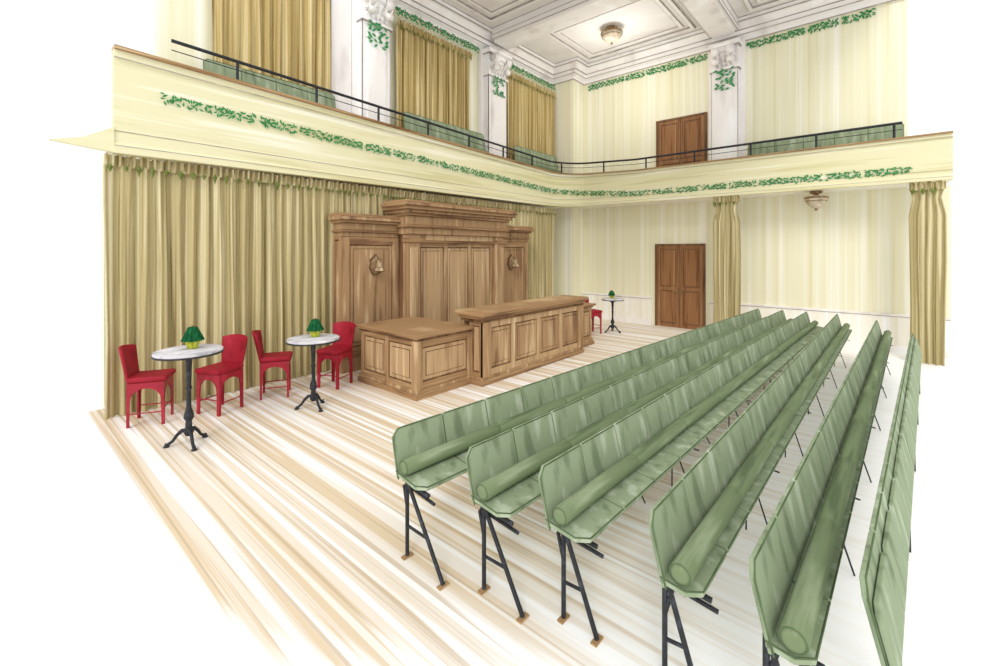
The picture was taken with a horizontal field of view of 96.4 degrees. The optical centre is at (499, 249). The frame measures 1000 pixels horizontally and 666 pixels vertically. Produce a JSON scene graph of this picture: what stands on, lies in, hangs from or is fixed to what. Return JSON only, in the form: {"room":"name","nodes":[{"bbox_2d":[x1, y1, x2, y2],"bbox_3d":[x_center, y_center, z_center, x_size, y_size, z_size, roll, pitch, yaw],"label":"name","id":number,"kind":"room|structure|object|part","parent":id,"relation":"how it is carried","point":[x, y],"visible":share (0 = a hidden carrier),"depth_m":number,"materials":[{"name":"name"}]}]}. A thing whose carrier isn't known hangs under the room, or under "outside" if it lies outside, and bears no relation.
{"room":"courtroom","nodes":[
{"label":"courtroom","id":0,"kind":"room"},
{"bbox_2d":[212,0,330,92],"bbox_3d":[-3.841,-3.208,7.703,0.169,3.547,1.960,0,0,41],"label":"curtain","id":1,"kind":"object","parent":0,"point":[291,38],"visible":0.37,"depth_m":7.71,"materials":[{"name":"fabric"}]},
{"bbox_2d":[102,0,550,406],"bbox_3d":[-1.682,-1.850,10.581,0.150,8.000,11.650,0,0,41],"label":"wall","id":2,"kind":"structure","parent":0,"point":[185,21],"depth_m":6.92,"materials":[{"name":"beige paint"}]},
{"bbox_2d":[49,44,952,208],"bbox_3d":[1.567,-1.910,7.305,9.050,1.360,12.080,0,0,41],"label":"balcony","id":3,"kind":"object","parent":2,"relation":"attached to","point":[143,126],"visible":0.99,"depth_m":8.39,"materials":[{"name":"beige paint"}]},
{"bbox_3d":[-5.090,-1.393,5.446,0.100,0.315,0.580,0,0,41],"label":"fascia moulding","id":4,"kind":"part","parent":3,"relation":"part of","materials":[{"name":"beige paint"}]},
{"bbox_2d":[203,59,335,107],"bbox_3d":[-3.708,-2.621,7.509,0.304,0.605,2.147,0,0,41],"label":"bench","id":5,"kind":"object","parent":3,"relation":"on","point":[208,66],"depth_m":7.52,"materials":[{"name":"green leather"}]},
{"bbox_2d":[103,153,555,419],"bbox_3d":[-1.700,0.456,9.522,0.186,3.376,10.210,0,0,41],"label":"curtain","id":6,"kind":"object","parent":3,"relation":"hanging from","point":[221,252],"visible":0.6,"depth_m":6.64,"materials":[{"name":"fabric"}]},
{"bbox_2d":[351,0,394,123],"bbox_3d":[-2.504,-3.345,9.079,0.558,3.850,0.900,0,0,41],"label":"pilaster","id":7,"kind":"object","parent":3,"relation":"on","point":[370,64],"visible":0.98,"depth_m":8.94,"materials":[{"name":"white paint"}]},
{"bbox_2d":[367,19,388,49],"bbox_3d":[-2.467,-4.346,9.047,0.001,0.543,0.534,0,0,41],"label":"leaf garland","id":8,"kind":"object","parent":7,"relation":"attached to","point":[372,23],"visible":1,"depth_m":9.04},
{"bbox_2d":[396,18,471,129],"bbox_3d":[-1.468,-3.208,10.463,0.169,3.547,2.280,0,0,41],"label":"curtain","id":9,"kind":"object","parent":3,"relation":"on","point":[432,78],"visible":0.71,"depth_m":10.38,"materials":[{"name":"fabric"}]},
{"bbox_2d":[396,6,479,52],"bbox_3d":[-1.370,-5.125,10.513,0.028,0.259,2.641,0,0,41],"label":"leaf garland","id":10,"kind":"object","parent":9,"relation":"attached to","point":[398,8],"visible":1,"depth_m":10.35},
{"bbox_2d":[403,112,488,152],"bbox_3d":[-1.125,-2.621,10.267,0.304,0.605,2.497,0,0,41],"label":"bench","id":11,"kind":"object","parent":3,"relation":"on","point":[409,126],"depth_m":10.26,"materials":[{"name":"green leather"}]},
{"bbox_2d":[478,46,511,157],"bbox_3d":[-0.059,-3.345,11.922,0.558,3.850,0.960,0,0,41],"label":"pilaster","id":12,"kind":"object","parent":3,"relation":"on","point":[491,61],"visible":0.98,"depth_m":11.73,"materials":[{"name":"white paint"}]},
{"bbox_2d":[493,74,505,97],"bbox_3d":[-0.021,-4.351,11.891,0.001,0.530,0.532,0,0,41],"label":"leaf garland","id":13,"kind":"object","parent":12,"relation":"attached to","point":[497,78],"visible":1,"depth_m":11.87},
{"bbox_2d":[508,71,555,159],"bbox_3d":[0.978,-3.208,13.305,0.168,3.547,2.280,0,0,41],"label":"curtain","id":14,"kind":"object","parent":3,"relation":"on","point":[531,112],"visible":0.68,"depth_m":13.18,"materials":[{"name":"fabric"}]},
{"bbox_2d":[511,63,555,89],"bbox_3d":[0.971,-5.129,13.235,0.028,0.251,2.428,0,0,41],"label":"leaf garland","id":15,"kind":"object","parent":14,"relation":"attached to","point":[513,66],"visible":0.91,"depth_m":13.19},
{"bbox_2d":[160,92,912,196],"bbox_3d":[1.646,-1.773,7.257,7.798,0.709,10.016,0,0,41],"label":"leaf garland","id":16,"kind":"object","parent":3,"relation":"attached to","point":[172,100],"visible":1,"depth_m":9.08},
{"bbox_2d":[171,39,901,172],"bbox_3d":[1.633,-2.533,7.436,7.750,0.767,9.967,0,0,41],"label":"balcony railing","id":17,"kind":"object","parent":3,"relation":"attached to","point":[237,62],"depth_m":9.26,"materials":[{"name":"black metal"}]},
{"bbox_2d":[514,145,560,172],"bbox_3d":[1.158,-2.571,12.920,0.304,0.605,2.097,0,0,41],"label":"bench","id":18,"kind":"object","parent":3,"relation":"on","point":[555,169],"depth_m":12.94,"materials":[{"name":"green leather"}]},
{"bbox_2d":[708,37,745,160],"bbox_3d":[5.698,-3.345,11.348,0.860,3.850,0.558,0,0,41],"label":"pilaster","id":19,"kind":"object","parent":3,"relation":"on","point":[726,108],"visible":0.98,"depth_m":11.27,"materials":[{"name":"white paint"}]},
{"bbox_2d":[714,66,734,90],"bbox_3d":[5.672,-4.328,11.306,0.538,0.576,0.001,0,0,41],"label":"leaf garland","id":20,"kind":"object","parent":19,"relation":"attached to","point":[730,81],"visible":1,"depth_m":11.29},
{"bbox_2d":[713,195,740,322],"bbox_3d":[5.389,0.426,10.646,0.622,3.436,0.140,0,0,38],"label":"curtain","id":21,"kind":"object","parent":3,"relation":"hanging from","point":[726,222],"visible":0.83,"depth_m":10.66,"materials":[{"name":"fabric"}]},
{"bbox_2d":[804,190,828,210],"bbox_3d":[7.019,-1.085,9.923,0.462,0.450,0.462,0,0,41],"label":"ceiling lamp","id":22,"kind":"object","parent":3,"relation":"attached to","point":[816,201],"visible":1,"depth_m":9.81,"materials":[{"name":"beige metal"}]},
{"bbox_2d":[748,123,903,155],"bbox_3d":[6.957,-2.271,9.775,2.797,0.605,0.304,0,0,41],"label":"bench","id":23,"kind":"object","parent":3,"relation":"attached to","point":[899,133],"visible":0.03,"depth_m":9.72,"materials":[{"name":"green fabric"}]},
{"bbox_2d":[908,180,946,365],"bbox_3d":[8.027,0.426,8.394,0.525,3.436,0.146,0,0,41],"label":"curtain","id":24,"kind":"object","parent":3,"relation":"hanging from","point":[927,217],"visible":0.94,"depth_m":8.40,"materials":[{"name":"fabric"}]},
{"bbox_2d":[330,0,350,112],"bbox_3d":[-3.119,-3.345,8.711,0.110,3.850,0.440,0,0,41],"label":"panel","id":25,"kind":"object","parent":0,"point":[340,10],"depth_m":8.69,"materials":[{"name":"white paint"}]},
{"bbox_2d":[0,319,999,665],"bbox_3d":[1.797,2.200,4.390,19.000,0.100,21.000,0,0,41],"label":"floor","id":26,"kind":"structure","parent":0,"point":[279,540],"depth_m":3.27,"materials":[{"name":"beige wood"}]},
{"bbox_2d":[118,344,175,428],"bbox_3d":[-4.437,1.665,5.609,0.533,0.970,0.418,0,0,-21],"label":"bistro chair","id":27,"kind":"object","parent":26,"relation":"on","point":[136,380],"visible":1,"depth_m":5.52,"materials":[{"name":"paint"}]},
{"bbox_3d":[-4.618,1.385,5.539,0.145,0.410,0.418,0,0,-21],"label":"backrest","id":28,"kind":"part","parent":27,"relation":"part of","materials":[{"name":"red fabric"}]},
{"bbox_3d":[-4.385,1.585,5.630,0.420,0.070,0.400,0,0,-21],"label":"seat","id":29,"kind":"part","parent":27,"relation":"part of","materials":[{"name":"red fabric"}]},
{"bbox_2d":[151,344,223,451],"bbox_3d":[-3.434,1.625,4.932,0.660,1.050,0.660,0,0,41],"label":"pedestal table","id":30,"kind":"object","parent":26,"relation":"on","point":[177,353],"visible":0.98,"depth_m":4.89,"materials":[{"name":"white stone"}]},
{"bbox_2d":[180,325,204,348],"bbox_3d":[-3.439,0.967,5.003,0.234,0.264,0.234,0,0,41],"label":"table lamp","id":31,"kind":"object","parent":30,"relation":"on","point":[192,336],"visible":1,"depth_m":4.95,"materials":[{"name":"fabric"}]},
{"bbox_2d":[195,334,247,416],"bbox_3d":[-3.736,1.665,6.038,0.418,0.970,0.533,0,0,16],"label":"bistro chair","id":32,"kind":"object","parent":26,"relation":"on","point":[231,364],"visible":0.99,"depth_m":6.03,"materials":[{"name":"paint"}]},
{"bbox_3d":[-3.751,1.585,5.984,0.400,0.070,0.420,0,0,16],"label":"seat","id":33,"kind":"part","parent":32,"relation":"part of","materials":[{"name":"red fabric"}]},
{"bbox_3d":[-3.683,1.385,6.225,0.418,0.410,0.145,0,0,16],"label":"backrest","id":34,"kind":"part","parent":32,"relation":"part of","materials":[{"name":"red fabric"}]},
{"bbox_2d":[252,330,292,399],"bbox_3d":[-3.371,1.665,6.618,0.533,0.970,0.418,0,0,-21],"label":"bistro chair","id":35,"kind":"object","parent":26,"relation":"on","point":[282,360],"visible":1,"depth_m":6.51,"materials":[{"name":"paint"}]},
{"bbox_3d":[-3.552,1.385,6.548,0.145,0.410,0.418,0,0,-21],"label":"backrest","id":36,"kind":"part","parent":35,"relation":"part of","materials":[{"name":"red fabric"}]},
{"bbox_3d":[-3.319,1.585,6.639,0.420,0.070,0.400,0,0,-21],"label":"seat","id":37,"kind":"part","parent":35,"relation":"part of","materials":[{"name":"red fabric"}]},
{"bbox_2d":[286,333,339,411],"bbox_3d":[-2.543,1.673,6.091,0.680,0.955,0.680,0,0,41],"label":"pedestal table","id":38,"kind":"object","parent":26,"relation":"on","point":[324,338],"visible":0.97,"depth_m":6.04,"materials":[{"name":"white stone"}]},
{"bbox_2d":[306,318,323,336],"bbox_3d":[-2.548,1.062,6.162,0.234,0.264,0.234,0,0,41],"label":"table lamp","id":39,"kind":"object","parent":38,"relation":"on","point":[315,327],"visible":1,"depth_m":6.11,"materials":[{"name":"fabric"}]},
{"bbox_2d":[316,321,355,389],"bbox_3d":[-2.607,1.665,7.151,0.418,0.970,0.533,0,0,16],"label":"bistro chair","id":40,"kind":"object","parent":26,"relation":"on","point":[341,349],"visible":0.98,"depth_m":7.18,"materials":[{"name":"paint"}]},
{"bbox_3d":[-2.622,1.585,7.097,0.400,0.070,0.420,0,0,16],"label":"seat","id":41,"kind":"part","parent":40,"relation":"part of","materials":[{"name":"red fabric"}]},
{"bbox_3d":[-2.554,1.385,7.338,0.418,0.410,0.145,0,0,16],"label":"backrest","id":42,"kind":"part","parent":40,"relation":"part of","materials":[{"name":"red fabric"}]},
{"bbox_2d":[329,199,534,373],"bbox_3d":[-0.904,0.605,9.665,0.784,3.090,5.531,0,0,41],"label":"wall paneling","id":43,"kind":"structure","parent":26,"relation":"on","point":[438,259],"depth_m":8.77,"materials":[{"name":"brown wood"}]},
{"bbox_2d":[369,254,384,275],"bbox_3d":[-2.197,0.275,8.115,0.255,0.410,0.260,0,0,41],"label":"wall sconce","id":44,"kind":"object","parent":43,"relation":"attached to","point":[376,266],"visible":1,"depth_m":8.12,"materials":[{"name":"brown glass"}]},
{"bbox_3d":[-2.180,0.310,8.101,0.210,0.220,0.210,0,0,41],"label":"lamp shade","id":45,"kind":"part","parent":44,"relation":"part of","materials":[{"name":"brown metal"}]},
{"bbox_3d":[-0.904,-0.570,9.665,0.784,0.740,5.531,0,0,41],"label":"cornice","id":46,"kind":"part","parent":43,"relation":"part of","materials":[{"name":"brown wood"}]},
{"bbox_2d":[508,254,519,269],"bbox_3d":[0.366,0.305,11.095,0.255,0.410,0.260,0,0,41],"label":"wall sconce","id":47,"kind":"object","parent":43,"relation":"attached to","point":[512,263],"visible":1,"depth_m":11.09,"materials":[{"name":"brown glass"}]},
{"bbox_3d":[0.383,0.340,11.080,0.210,0.220,0.210,0,0,41],"label":"lamp shade","id":48,"kind":"part","parent":47,"relation":"part of","materials":[{"name":"brown metal"}]},
{"bbox_2d":[355,295,595,400],"bbox_3d":[0.018,1.565,8.677,1.870,1.170,5.180,0,0,41],"label":"bar counter","id":49,"kind":"object","parent":26,"relation":"on","point":[413,358],"depth_m":7.20,"materials":[{"name":"brown wood"}]},
{"bbox_2d":[355,295,595,341],"bbox_3d":[0.018,1.145,8.677,1.870,0.330,5.180,0,0,41],"label":"countertop","id":50,"kind":"structure","parent":49,"relation":"on","point":[416,329],"depth_m":7.32,"materials":[{"name":"brown wood"}]},
{"bbox_2d":[392,309,764,590],"bbox_3d":[2.627,1.713,6.292,0.547,0.874,9.215,0,0,44],"label":"bench","id":51,"kind":"object","parent":26,"relation":"on","point":[430,452],"visible":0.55,"depth_m":3.79,"materials":[{"name":"green fabric"}]},
{"bbox_3d":[2.246,1.873,5.873,0.509,0.554,8.046,0,0,44],"label":"iron frame","id":52,"kind":"part","parent":51,"relation":"part of","materials":[{"name":"black metal"}]},
{"bbox_3d":[2.584,1.579,6.333,0.290,0.056,9.206,0,0,44],"label":"seat","id":53,"kind":"part","parent":51,"relation":"part of","materials":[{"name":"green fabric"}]},
{"bbox_3d":[2.466,1.438,6.448,0.098,0.322,9.206,0,0,44],"label":"backrest","id":54,"kind":"part","parent":51,"relation":"part of","materials":[{"name":"green fabric"}]},
{"bbox_2d":[585,298,601,333],"bbox_3d":[2.315,1.665,11.539,0.533,0.970,0.418,0,0,-24],"label":"bistro chair","id":55,"kind":"object","parent":26,"relation":"on","point":[595,312],"visible":0.31,"depth_m":11.45,"materials":[{"name":"paint"}]},
{"bbox_3d":[2.366,1.585,11.562,0.420,0.070,0.400,0,0,-24],"label":"seat","id":56,"kind":"part","parent":55,"relation":"part of","materials":[{"name":"red fabric"}]},
{"bbox_2d":[601,297,623,332],"bbox_3d":[2.949,1.710,11.709,0.570,0.880,0.570,0,0,41],"label":"pedestal table","id":57,"kind":"object","parent":26,"relation":"on","point":[612,300],"visible":0.99,"depth_m":11.67,"materials":[{"name":"black metal"}]},
{"bbox_2d":[608,290,614,297],"bbox_3d":[2.943,1.161,11.780,0.192,0.217,0.192,0,0,41],"label":"table lamp","id":58,"kind":"object","parent":57,"relation":"on","point":[611,294],"visible":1,"depth_m":11.73,"materials":[{"name":"ceramic"}]},
{"bbox_2d":[465,310,793,624],"bbox_3d":[3.075,1.713,6.061,0.468,0.874,9.185,0,0,43],"label":"bench","id":59,"kind":"object","parent":26,"relation":"on","point":[503,469],"visible":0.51,"depth_m":3.41,"materials":[{"name":"green fabric"}]},
{"bbox_3d":[3.057,1.579,6.077,0.280,0.055,9.176,0,0,43],"label":"seat","id":60,"kind":"part","parent":59,"relation":"part of","materials":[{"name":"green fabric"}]},
{"bbox_3d":[2.941,1.438,6.187,0.098,0.322,9.176,0,0,43],"label":"backrest","id":61,"kind":"part","parent":59,"relation":"part of","materials":[{"name":"green fabric"}]},
{"bbox_2d":[538,312,823,647],"bbox_3d":[3.422,1.713,5.833,0.371,0.874,9.082,0,0,43],"label":"bench","id":62,"kind":"object","parent":26,"relation":"on","point":[584,489],"visible":0.96,"depth_m":3.30,"materials":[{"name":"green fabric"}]},
{"bbox_3d":[3.125,1.873,5.482,0.332,0.554,8.046,0,0,43],"label":"iron frame","id":63,"kind":"part","parent":62,"relation":"part of","materials":[{"name":"black metal"}]},
{"bbox_3d":[3.322,1.438,5.925,0.098,0.322,9.073,0,0,43],"label":"backrest","id":64,"kind":"part","parent":62,"relation":"part of","materials":[{"name":"green fabric"}]},
{"bbox_3d":[3.433,1.578,5.823,0.260,0.053,9.073,0,0,43],"label":"seat","id":65,"kind":"part","parent":62,"relation":"part of","materials":[{"name":"green fabric"}]},
{"bbox_2d":[648,314,851,665],"bbox_3d":[3.835,1.713,5.470,0.290,0.874,9.098,0,0,42],"label":"bench","id":66,"kind":"object","parent":26,"relation":"on","point":[694,525],"visible":0.99,"depth_m":2.74,"materials":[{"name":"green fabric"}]},
{"bbox_2d":[749,320,892,665],"bbox_3d":[4.042,1.713,4.912,0.271,0.874,8.673,0,0,43],"label":"bench","id":67,"kind":"object","parent":26,"relation":"on","point":[794,564],"visible":1,"depth_m":2.33,"materials":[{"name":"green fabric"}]},
{"bbox_2d":[859,333,921,665],"bbox_3d":[3.915,1.713,4.279,0.124,0.874,7.208,0,0,44],"label":"bench","id":68,"kind":"object","parent":26,"relation":"on","point":[883,575],"visible":1,"depth_m":2.22,"materials":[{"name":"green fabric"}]},
{"bbox_3d":[3.992,1.880,4.312,0.056,0.540,6.446,0,0,44],"label":"iron frame","id":69,"kind":"part","parent":68,"relation":"part of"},
{"bbox_2d":[551,80,583,295],"bbox_3d":[2.167,-1.600,14.327,0.800,7.500,0.650,0,0,41],"label":"wall","id":70,"kind":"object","parent":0,"point":[569,100],"visible":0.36,"depth_m":14.04,"materials":[{"name":"beige paint"}]},
{"bbox_2d":[443,0,792,62],"bbox_3d":[2.637,-5.825,9.108,8.620,0.150,8.250,0,0,41],"label":"ceiling","id":71,"kind":"structure","parent":0,"point":[645,18],"depth_m":11.40,"materials":[{"name":"paint"}]},
{"bbox_2d":[600,25,622,44],"bbox_3d":[2.889,-5.525,11.563,0.567,0.450,0.567,0,0,41],"label":"ceiling lamp","id":72,"kind":"object","parent":71,"relation":"attached to","point":[612,33],"depth_m":11.43,"materials":[{"name":"white glass"}]},
{"bbox_2d":[451,0,785,61],"bbox_3d":[2.827,-5.575,8.915,8.080,0.350,7.216,0,0,41],"label":"ceiling beams","id":73,"kind":"structure","parent":71,"relation":"attached to","point":[717,18],"depth_m":10.67,"materials":[{"name":"white paint"}]},
{"bbox_2d":[584,0,950,324],"bbox_3d":[5.574,-1.850,11.924,9.100,8.000,0.150,0,0,41],"label":"wall","id":74,"kind":"structure","parent":0,"point":[851,253],"depth_m":10.69,"materials":[{"name":"beige paint"}]},
{"bbox_2d":[395,0,894,84],"bbox_3d":[2.645,-5.505,9.002,8.470,0.490,8.100,0,0,41],"label":"trim","id":75,"kind":"structure","parent":74,"relation":"attached to","point":[795,13],"depth_m":11.45,"materials":[{"name":"white paint"}]},
{"bbox_3d":[2.645,-5.505,9.002,8.470,0.490,8.100,0,0,41],"label":"cornice","id":76,"kind":"part","parent":75,"relation":"part of","materials":[{"name":"white paint"}]},
{"bbox_2d":[588,54,706,90],"bbox_3d":[4.146,-5.129,13.020,3.599,0.258,0.028,0,0,41],"label":"leaf garland","id":77,"kind":"object","parent":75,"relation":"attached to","point":[692,58],"visible":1,"depth_m":12.90},
{"bbox_2d":[746,8,875,47],"bbox_3d":[7.146,-5.130,10.438,2.523,0.266,0.028,0,0,41],"label":"leaf garland","id":78,"kind":"object","parent":75,"relation":"attached to","point":[869,11],"visible":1,"depth_m":10.35},
{"bbox_2d":[657,246,679,327],"bbox_3d":[4.715,1.015,12.538,0.617,2.270,0.040,0,0,41],"label":"leaf","id":79,"kind":"object","parent":74,"relation":"attached to","point":[668,257],"visible":1,"depth_m":12.52,"materials":[{"name":"brown wood"}]},
{"bbox_2d":[658,119,680,166],"bbox_3d":[4.739,-2.515,12.517,0.622,2.190,0.040,0,0,41],"label":"leaf","id":80,"kind":"object","parent":74,"relation":"attached to","point":[669,132],"visible":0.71,"depth_m":12.50,"materials":[{"name":"brown wood"}]},
{"bbox_2d":[655,244,705,326],"bbox_3d":[4.948,0.990,12.324,1.350,2.320,0.060,0,0,41],"label":"frame","id":81,"kind":"object","parent":74,"relation":"attached to","point":[656,245],"visible":0.88,"depth_m":11.93,"materials":[{"name":"brown wood"}]},
{"bbox_2d":[656,112,706,166],"bbox_3d":[4.975,-2.540,12.301,1.360,2.240,0.060,0,0,41],"label":"frame","id":82,"kind":"object","parent":74,"relation":"attached to","point":[705,113],"visible":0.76,"depth_m":12.22,"materials":[{"name":"brown wood"}]},
{"bbox_2d":[680,246,702,329],"bbox_3d":[5.195,1.015,12.125,0.617,2.270,0.040,0,0,41],"label":"leaf","id":83,"kind":"object","parent":74,"relation":"attached to","point":[691,257],"visible":0.94,"depth_m":12.11,"materials":[{"name":"brown wood"}]},
{"bbox_2d":[681,114,704,163],"bbox_3d":[5.223,-2.515,12.101,0.622,2.190,0.040,0,0,41],"label":"leaf","id":84,"kind":"object","parent":74,"relation":"attached to","point":[692,128],"visible":0.52,"depth_m":12.09,"materials":[{"name":"brown wood"}]},
{"bbox_2d":[583,292,950,320],"bbox_3d":[5.816,1.380,11.584,8.290,0.060,0.050,0,0,41],"label":"chair rail","id":85,"kind":"object","parent":74,"relation":"attached to","point":[588,293],"visible":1,"depth_m":10.41,"materials":[{"name":"white paint"}]},
{"bbox_2d":[584,294,950,350],"bbox_3d":[5.824,1.710,11.594,8.290,0.600,0.024,0,0,41],"label":"wainscot","id":86,"kind":"structure","parent":74,"relation":"attached to","point":[861,325],"depth_m":10.22,"materials":[{"name":"paint"}]},
{"bbox_2d":[594,315,950,357],"bbox_3d":[5.817,2.080,11.586,8.290,0.140,0.045,0,0,41],"label":"baseboard","id":87,"kind":"structure","parent":74,"relation":"attached to","point":[855,344],"depth_m":9.92,"materials":[{"name":"white paint"}]}
]}

